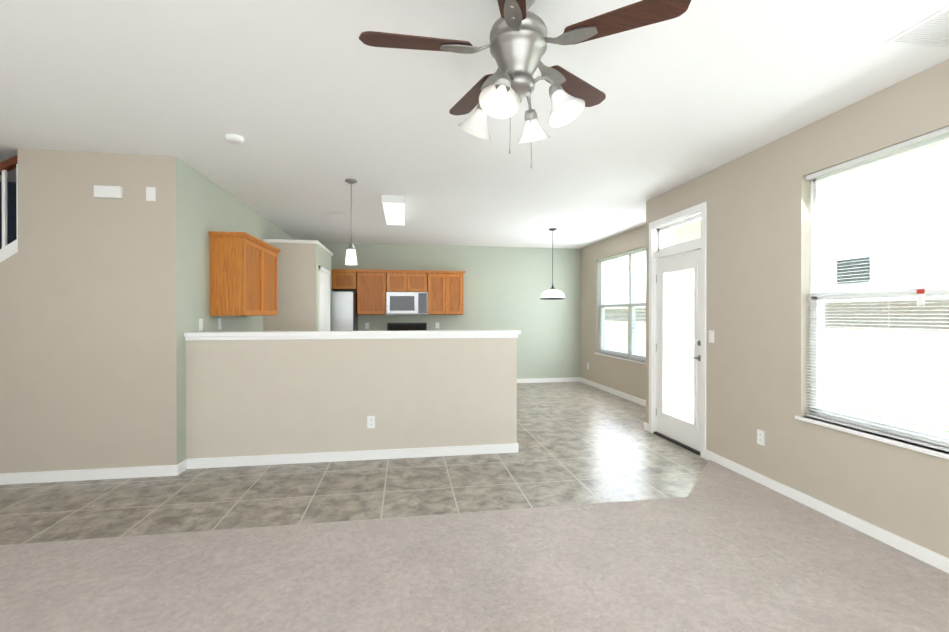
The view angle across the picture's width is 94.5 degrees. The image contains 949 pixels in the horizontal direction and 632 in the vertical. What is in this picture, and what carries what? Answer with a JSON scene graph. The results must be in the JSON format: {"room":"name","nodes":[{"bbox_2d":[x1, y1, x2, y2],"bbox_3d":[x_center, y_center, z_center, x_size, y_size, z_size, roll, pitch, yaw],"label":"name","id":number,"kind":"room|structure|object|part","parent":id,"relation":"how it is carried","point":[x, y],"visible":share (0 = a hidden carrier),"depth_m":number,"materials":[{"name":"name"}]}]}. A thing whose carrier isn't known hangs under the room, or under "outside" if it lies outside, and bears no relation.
{"room":"living room","nodes":[
{"label":"living room","id":0,"kind":"room"},
{"bbox_2d":[0,181,16,248],"bbox_3d":[-4.008,-0.003,4.663,2.335,2.740,0.100,0,0,-9],"label":"wall","id":1,"kind":"structure","parent":0,"point":[11,216],"depth_m":4.49,"materials":[{"name":"paint"}]},
{"bbox_2d":[0,148,160,472],"bbox_3d":[-3.846,0.001,3.635,2.335,2.740,0.120,0,0,-9],"label":"wall","id":2,"kind":"structure","parent":0,"point":[80,329],"depth_m":3.66,"materials":[{"name":"beige paint"}]},
{"bbox_2d":[0,155,17,261],"bbox_3d":[-4.374,-0.473,3.551,1.265,1.727,0.100,0,0,-9],"label":"stair railing","id":3,"kind":"object","parent":2,"relation":"attached to","point":[10,249],"visible":0.5,"depth_m":3.62,"materials":[{"name":"white wood"}]},
{"bbox_3d":[-4.374,-0.952,3.549,1.265,0.768,0.060,0,0,-9],"label":"handrail","id":4,"kind":"part","parent":3,"relation":"part of","materials":[{"name":"brown wood"}]},
{"bbox_2d":[0,461,183,484],"bbox_3d":[-3.757,1.327,3.596,2.439,0.088,0.034,0,0,-9],"label":"baseboard","id":5,"kind":"structure","parent":2,"relation":"attached to","point":[166,470],"depth_m":3.67,"materials":[{"name":"white wood"}]},
{"bbox_2d":[94,185,122,198],"bbox_3d":[-3.065,-1.038,3.676,0.203,0.098,0.035,0,0,-9],"label":"door chime","id":6,"kind":"object","parent":2,"relation":"attached to","point":[102,191],"visible":1,"depth_m":3.66,"materials":[{"name":"white plastic"}]},
{"bbox_2d":[146,187,155,200],"bbox_3d":[-2.757,-1.040,3.740,0.072,0.116,0.006,0,0,-9],"label":"switch plate","id":7,"kind":"object","parent":2,"relation":"attached to","point":[150,193],"visible":1,"depth_m":3.74,"materials":[{"name":"white plastic"}]},
{"bbox_2d":[161,156,295,465],"bbox_3d":[-2.972,-0.007,5.980,0.120,2.740,4.480,0,0,-9],"label":"wall","id":8,"kind":"structure","parent":0,"point":[196,206],"depth_m":3.92,"materials":[{"name":"green paint"}]},
{"bbox_2d":[199,319,202,330],"bbox_3d":[-2.630,0.084,4.222,0.010,0.116,0.072,0,0,-9],"label":"electrical outlet","id":9,"kind":"object","parent":8,"relation":"attached to","point":[200,324],"visible":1,"depth_m":4.21,"materials":[{"name":"white plastic"}]},
{"bbox_2d":[218,318,220,328],"bbox_3d":[-2.697,0.082,4.646,0.010,0.116,0.072,0,0,-9],"label":"electrical outlet","id":10,"kind":"object","parent":8,"relation":"attached to","point":[219,323],"visible":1,"depth_m":4.64,"materials":[{"name":"white plastic"}]},
{"bbox_2d":[208,231,280,315],"bbox_3d":[-2.581,-0.426,5.027,0.353,0.845,1.240,0,0,-9],"label":"upper cabinet","id":11,"kind":"object","parent":8,"relation":"attached to","point":[243,273],"visible":1,"depth_m":4.46,"materials":[{"name":"brown wood"}]},
{"bbox_2d":[263,243,330,330],"bbox_3d":[-2.678,0.170,6.766,0.705,2.380,1.280,0,0,-9],"label":"wall","id":12,"kind":"structure","parent":0,"point":[298,264],"depth_m":6.15,"materials":[{"name":"beige paint"}]},
{"bbox_2d":[263,239,332,255],"bbox_3d":[-2.666,-1.042,6.761,0.730,0.045,1.325,0,0,-9],"label":"trim","id":13,"kind":"structure","parent":12,"relation":"on","point":[318,243],"depth_m":6.13,"materials":[{"name":"white wood"}]},
{"bbox_2d":[318,266,329,330],"bbox_3d":[-2.315,0.315,6.783,0.018,2.090,0.880,0,0,-9],"label":"door","id":14,"kind":"structure","parent":12,"relation":"attached to","point":[324,297],"depth_m":6.69,"materials":[{"name":"white"}]},
{"bbox_2d":[186,338,516,458],"bbox_3d":[-1.091,0.776,4.231,3.052,1.185,0.115,0,0,-9],"label":"wall","id":15,"kind":"structure","parent":0,"point":[257,397],"depth_m":4.15,"materials":[{"name":"beige paint"}]},
{"bbox_2d":[183,443,518,470],"bbox_3d":[-1.074,1.325,4.170,3.066,0.088,0.014,0,0,-9],"label":"baseboard","id":16,"kind":"structure","parent":15,"relation":"attached to","point":[195,463],"depth_m":4.14,"materials":[{"name":"white wood"}]},
{"bbox_2d":[184,330,520,340],"bbox_3d":[-1.075,0.183,4.231,3.084,0.072,0.179,0,0,-9],"label":"trim","id":17,"kind":"structure","parent":15,"relation":"on","point":[277,335],"depth_m":4.15,"materials":[{"name":"white"}]},
{"bbox_2d":[367,416,374,427],"bbox_3d":[-0.986,1.013,4.185,0.072,0.116,0.010,0,0,-9],"label":"outlet","id":18,"kind":"object","parent":15,"relation":"attached to","point":[370,421],"visible":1,"depth_m":4.18,"materials":[{"name":"white plastic"}]},
{"bbox_2d":[0,382,707,544],"bbox_3d":[-0.948,1.431,3.382,8.380,0.120,10.650,0,0,-9],"label":"floor","id":19,"kind":"structure","parent":0,"point":[580,443],"depth_m":3.55,"materials":[{"name":"grey tile"}]},
{"bbox_2d":[331,292,357,330],"bbox_3d":[-2.562,0.469,7.860,0.837,1.775,0.836,0,0,-9],"label":"refrigerator","id":20,"kind":"object","parent":19,"relation":"on","point":[344,316],"visible":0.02,"depth_m":7.54,"materials":[{"name":"silver metal"}]},
{"bbox_2d":[387,323,426,330],"bbox_3d":[-1.253,0.743,8.163,0.745,1.225,0.666,0,0,-9],"label":"range","id":21,"kind":"object","parent":19,"relation":"on","point":[406,326],"visible":0.08,"depth_m":8.41,"materials":[{"name":"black metal"}]},
{"bbox_2d":[320,242,580,378],"bbox_3d":[-1.859,-0.015,8.524,8.180,2.740,0.200,0,0,-9],"label":"wall","id":22,"kind":"structure","parent":0,"point":[504,288],"depth_m":8.83,"materials":[{"name":"green paint"}]},
{"bbox_2d":[331,269,338,289],"bbox_3d":[-2.783,-0.655,8.099,0.484,0.340,0.343,0,0,-9],"label":"upper cabinet","id":23,"kind":"object","parent":22,"relation":"attached to","point":[332,270],"depth_m":7.96,"materials":[{"name":"brown wood"}]},
{"bbox_2d":[335,269,358,290],"bbox_3d":[-2.421,-0.655,8.156,0.484,0.340,0.343,0,0,-9],"label":"upper cabinet","id":24,"kind":"object","parent":22,"relation":"attached to","point":[345,279],"depth_m":8.00,"materials":[{"name":"brown wood"}]},
{"bbox_2d":[355,270,386,314],"bbox_3d":[-1.918,-0.424,8.236,0.525,0.801,0.343,0,0,-9],"label":"upper cabinet","id":25,"kind":"object","parent":22,"relation":"attached to","point":[371,293],"depth_m":8.08,"materials":[{"name":"brown wood"}]},
{"bbox_2d":[387,270,410,291],"bbox_3d":[-1.438,-0.635,8.310,0.436,0.380,0.343,0,0,-9],"label":"upper cabinet","id":26,"kind":"object","parent":22,"relation":"attached to","point":[397,280],"depth_m":8.15,"materials":[{"name":"brown wood"}]},
{"bbox_2d":[386,292,427,314],"bbox_3d":[-1.274,-0.230,8.295,0.751,0.420,0.428,0,0,-9],"label":"microwave","id":27,"kind":"object","parent":26,"relation":"attached to","point":[406,303],"visible":1,"depth_m":8.11,"materials":[{"name":"silver metal"}]},
{"bbox_2d":[411,270,426,291],"bbox_3d":[-1.124,-0.635,8.360,0.437,0.380,0.343,0,0,-9],"label":"upper cabinet","id":28,"kind":"object","parent":22,"relation":"attached to","point":[418,278],"depth_m":8.21,"materials":[{"name":"brown wood"}]},
{"bbox_2d":[427,273,450,314],"bbox_3d":[-0.707,-0.425,8.426,0.397,0.801,0.343,0,0,-9],"label":"upper cabinet","id":29,"kind":"object","parent":22,"relation":"attached to","point":[443,290],"depth_m":8.27,"materials":[{"name":"brown wood"}]},
{"bbox_2d":[451,273,462,314],"bbox_3d":[-0.432,-0.425,8.469,0.397,0.801,0.343,0,0,-9],"label":"upper cabinet","id":30,"kind":"object","parent":22,"relation":"attached to","point":[456,278],"depth_m":8.32,"materials":[{"name":"brown wood"}]},
{"bbox_2d":[517,377,579,382],"bbox_3d":[-0.183,1.310,8.683,4.820,0.088,0.014,0,0,-9],"label":"baseboard","id":31,"kind":"structure","parent":22,"relation":"attached to","point":[529,380],"depth_m":8.94,"materials":[{"name":"white wood"}]},
{"bbox_2d":[0,460,948,631],"bbox_3d":[-0.932,1.372,0.930,7.250,0.014,5.400,0,0,-9],"label":"floor carpet","id":32,"kind":"object","parent":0,"point":[720,548],"visible":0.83,"depth_m":2.30,"materials":[{"name":"beige carpet"}]},
{"bbox_2d":[0,0,948,248],"bbox_3d":[-0.948,-1.419,3.373,8.380,0.100,10.650,0,0,-9],"label":"ceiling","id":33,"kind":"structure","parent":0,"point":[314,104],"depth_m":2.76,"materials":[{"name":"paint"}]},
{"bbox_2d":[225,134,243,143],"bbox_3d":[-1.837,-1.349,3.360,0.132,0.038,0.132,0,0,-9],"label":"smoke detector","id":34,"kind":"object","parent":33,"relation":"attached to","point":[234,139],"visible":1,"depth_m":3.33,"materials":[{"name":"white plastic"}]},
{"bbox_2d":[345,179,356,264],"bbox_3d":[-1.248,-0.947,4.446,0.120,0.850,0.120,0,0,-9],"label":"light","id":35,"kind":"object","parent":33,"relation":"hanging from","point":[351,258],"visible":0.98,"depth_m":4.41,"materials":[{"name":"silver metal"}]},
{"bbox_3d":[-1.248,-0.600,4.447,0.120,0.155,0.120,0,0,-9],"label":"lamp shade","id":36,"kind":"part","parent":35,"relation":"part of","materials":[{"name":"white glass"}]},
{"bbox_2d":[382,195,404,225],"bbox_3d":[-1.024,-1.333,5.624,0.260,0.085,1.280,0,0,-9],"label":"kitchen ceiling light","id":37,"kind":"object","parent":33,"relation":"attached to","point":[394,208],"visible":1,"depth_m":5.33,"materials":[{"name":"white plastic"}]},
{"bbox_2d":[359,0,690,168],"bbox_3d":[0.132,-0.989,1.860,1.212,0.750,1.256,0,0,-9],"label":"ceiling fan","id":38,"kind":"object","parent":33,"relation":"hanging from","point":[519,40],"visible":1,"depth_m":1.78,"materials":[{"name":"silver metal"}]},
{"bbox_2d":[540,228,564,299],"bbox_3d":[1.241,-0.823,6.964,0.402,1.114,0.402,0,0,-9],"label":"dining pendant light","id":39,"kind":"object","parent":33,"relation":"hanging from","point":[552,293],"visible":1,"depth_m":6.86,"materials":[{"name":"white glass"}]},
{"bbox_3d":[1.241,-0.354,6.965,0.390,0.147,0.390,0,0,-9],"label":"lamp shade","id":40,"kind":"part","parent":39,"relation":"part of","materials":[{"name":"white glass"}]},
{"bbox_2d":[884,6,948,49],"bbox_3d":[2.275,-1.361,1.901,0.370,0.006,0.640,0,0,-9],"label":"ceiling vent","id":41,"kind":"object","parent":33,"relation":"in","point":[931,32],"visible":1,"depth_m":2.12,"materials":[{"name":"white plastic"}]},
{"bbox_2d":[581,225,645,399],"bbox_3d":[2.545,-0.011,7.329,0.150,2.740,3.930,0,0,-9],"label":"wall","id":42,"kind":"structure","parent":0,"point":[626,376],"depth_m":8.19,"materials":[{"name":"beige paint"}]},
{"bbox_2d":[580,377,645,406],"bbox_3d":[2.481,1.315,7.212,0.014,0.088,3.710,0,0,-9],"label":"baseboard","id":43,"kind":"structure","parent":42,"relation":"attached to","point":[621,394],"depth_m":7.52,"materials":[{"name":"white wood"}]},
{"bbox_2d":[595,353,645,363],"bbox_3d":[2.515,0.710,7.210,0.097,0.022,2.320,0,0,-9],"label":"window sill","id":44,"kind":"structure","parent":42,"relation":"attached to","point":[637,361],"depth_m":7.25,"materials":[{"name":"white wood"}]},
{"bbox_2d":[600,249,645,359],"bbox_3d":[2.592,-0.181,7.219,0.082,1.760,2.260,0,0,-9],"label":"window","id":45,"kind":"structure","parent":42,"relation":"in","point":[602,281],"depth_m":7.25,"materials":[{"name":"white plastic"}]},
{"bbox_2d":[598,246,645,361],"bbox_3d":[2.524,-0.183,7.208,0.054,1.752,2.236,0,0,-9],"label":"window blind","id":46,"kind":"object","parent":45,"relation":"attached to","point":[612,331],"visible":0.69,"depth_m":7.38,"materials":[{"name":"white plastic"}]},
{"bbox_2d":[604,309,645,352],"bbox_3d":[2.624,0.244,7.225,0.001,0.850,2.200,0,0,-9],"label":"screen","id":47,"kind":"object","parent":45,"relation":"attached to","point":[626,329],"depth_m":7.59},
{"bbox_2d":[661,220,700,419],"bbox_3d":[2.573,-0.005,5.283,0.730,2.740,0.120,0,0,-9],"label":"window glass","id":48,"kind":"object","parent":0,"point":[689,234],"depth_m":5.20,"materials":[{"name":"clear glass"}]},
{"bbox_2d":[646,59,948,557],"bbox_3d":[2.652,0.006,1.955,0.150,2.740,6.720,0,0,-9],"label":"wall","id":49,"kind":"structure","parent":0,"point":[758,263],"depth_m":3.30,"materials":[{"name":"beige paint"}]},
{"bbox_2d":[644,422,648,431],"bbox_3d":[2.394,1.321,5.322,0.714,0.088,0.024,0,0,-9],"label":"baseboard","id":50,"kind":"structure","parent":49,"relation":"attached to","point":[646,426],"depth_m":5.23,"materials":[{"name":"white wood"}]},
{"bbox_2d":[653,431,699,455],"bbox_3d":[2.220,1.356,4.706,0.150,0.022,0.830,0,0,-9],"label":"patio door sill","id":51,"kind":"structure","parent":49,"relation":"attached to","point":[697,452],"depth_m":4.65,"materials":[{"name":"grey metal"}]},
{"bbox_2d":[649,202,706,458],"bbox_3d":[2.212,0.137,4.700,0.166,2.460,0.980,0,0,-9],"label":"door frame","id":52,"kind":"structure","parent":49,"relation":"attached to","point":[658,227],"depth_m":4.77,"materials":[{"name":"white wood"}]},
{"bbox_2d":[656,249,700,450],"bbox_3d":[2.175,0.340,4.703,0.098,2.006,0.839,0,0,-9],"label":"patio door","id":53,"kind":"structure","parent":49,"relation":"in","point":[680,430],"depth_m":4.68,"materials":[{"name":"white"}]},
{"bbox_3d":[2.152,0.342,4.714,0.056,1.640,0.810,0,0,-9],"label":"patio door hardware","id":54,"kind":"part","parent":53,"relation":"part of","materials":[{"name":"white glass"}]},
{"bbox_2d":[664,268,693,423],"bbox_3d":[2.202,0.301,4.699,0.016,1.620,0.590,0,0,-9],"label":"door blind","id":55,"kind":"object","parent":53,"relation":"attached to","point":[677,376],"depth_m":4.71,"materials":[{"name":"white plastic"}]},
{"bbox_2d":[709,330,713,342],"bbox_3d":[2.228,0.194,4.131,0.010,0.116,0.072,0,0,-9],"label":"light switch","id":56,"kind":"object","parent":49,"relation":"attached to","point":[711,336],"visible":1,"depth_m":4.12,"materials":[{"name":"white plastic"}]},
{"bbox_2d":[757,429,764,445],"bbox_3d":[2.320,0.985,3.556,0.010,0.116,0.072,0,0,-9],"label":"outlet","id":57,"kind":"object","parent":49,"relation":"attached to","point":[760,437],"visible":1,"depth_m":3.55,"materials":[{"name":"white plastic"}]},
{"bbox_2d":[705,450,948,573],"bbox_3d":[2.636,1.333,1.529,0.014,0.088,5.415,0,0,-9],"label":"baseboard","id":58,"kind":"structure","parent":49,"relation":"attached to","point":[930,557],"depth_m":2.87,"materials":[{"name":"white wood"}]},
{"bbox_2d":[795,415,948,459],"bbox_3d":[2.582,0.747,2.088,0.097,0.022,2.320,0,0,-9],"label":"window sill","id":59,"kind":"structure","parent":49,"relation":"attached to","point":[896,443],"depth_m":2.66,"materials":[{"name":"white wood"}]},
{"bbox_2d":[810,134,948,447],"bbox_3d":[2.659,-0.139,2.097,0.082,1.750,2.260,0,0,-9],"label":"window","id":60,"kind":"structure","parent":49,"relation":"in","point":[818,228],"depth_m":2.85,"materials":[{"name":"white plastic"}]},
{"bbox_2d":[806,127,948,451],"bbox_3d":[2.591,-0.141,2.087,0.054,1.742,2.236,0,0,-9],"label":"window blind","id":61,"kind":"object","parent":60,"relation":"attached to","point":[899,147],"visible":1,"depth_m":2.69,"materials":[{"name":"white plastic"}]},
{"bbox_2d":[917,141,924,304],"bbox_3d":[2.513,-0.523,2.470,0.006,0.925,0.035,0,0,-9],"label":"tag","id":62,"kind":"object","parent":61,"relation":"attached to","point":[920,296],"visible":1,"depth_m":2.46,"materials":[{"name":"white plastic"}]},
{"bbox_2d":[823,296,948,434],"bbox_3d":[2.691,0.283,2.104,0.001,0.845,2.200,0,0,-9],"label":"screen","id":63,"kind":"object","parent":60,"relation":"attached to","point":[890,352],"depth_m":2.73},
{"label":"outside","id":64,"kind":"structure","parent":0,"visible":0},
{"bbox_2d":[605,321,948,435],"bbox_3d":[59.154,1.094,19.393,116.900,1.250,140.000,0,0,-9],"label":"lawn","id":65,"kind":"structure","parent":64,"point":[872,360],"depth_m":9.81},
{"bbox_2d":[605,300,948,331],"bbox_3d":[15.145,0.017,12.465,0.100,1.050,140.000,0,0,-9],"label":"fence","id":66,"kind":"object","parent":65,"relation":"on","point":[833,309],"depth_m":15.66,"materials":[{"name":"brown wood"}]},
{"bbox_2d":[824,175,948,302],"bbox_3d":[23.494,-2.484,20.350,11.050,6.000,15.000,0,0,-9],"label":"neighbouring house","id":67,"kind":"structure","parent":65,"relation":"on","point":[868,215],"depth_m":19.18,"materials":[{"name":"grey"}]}
]}

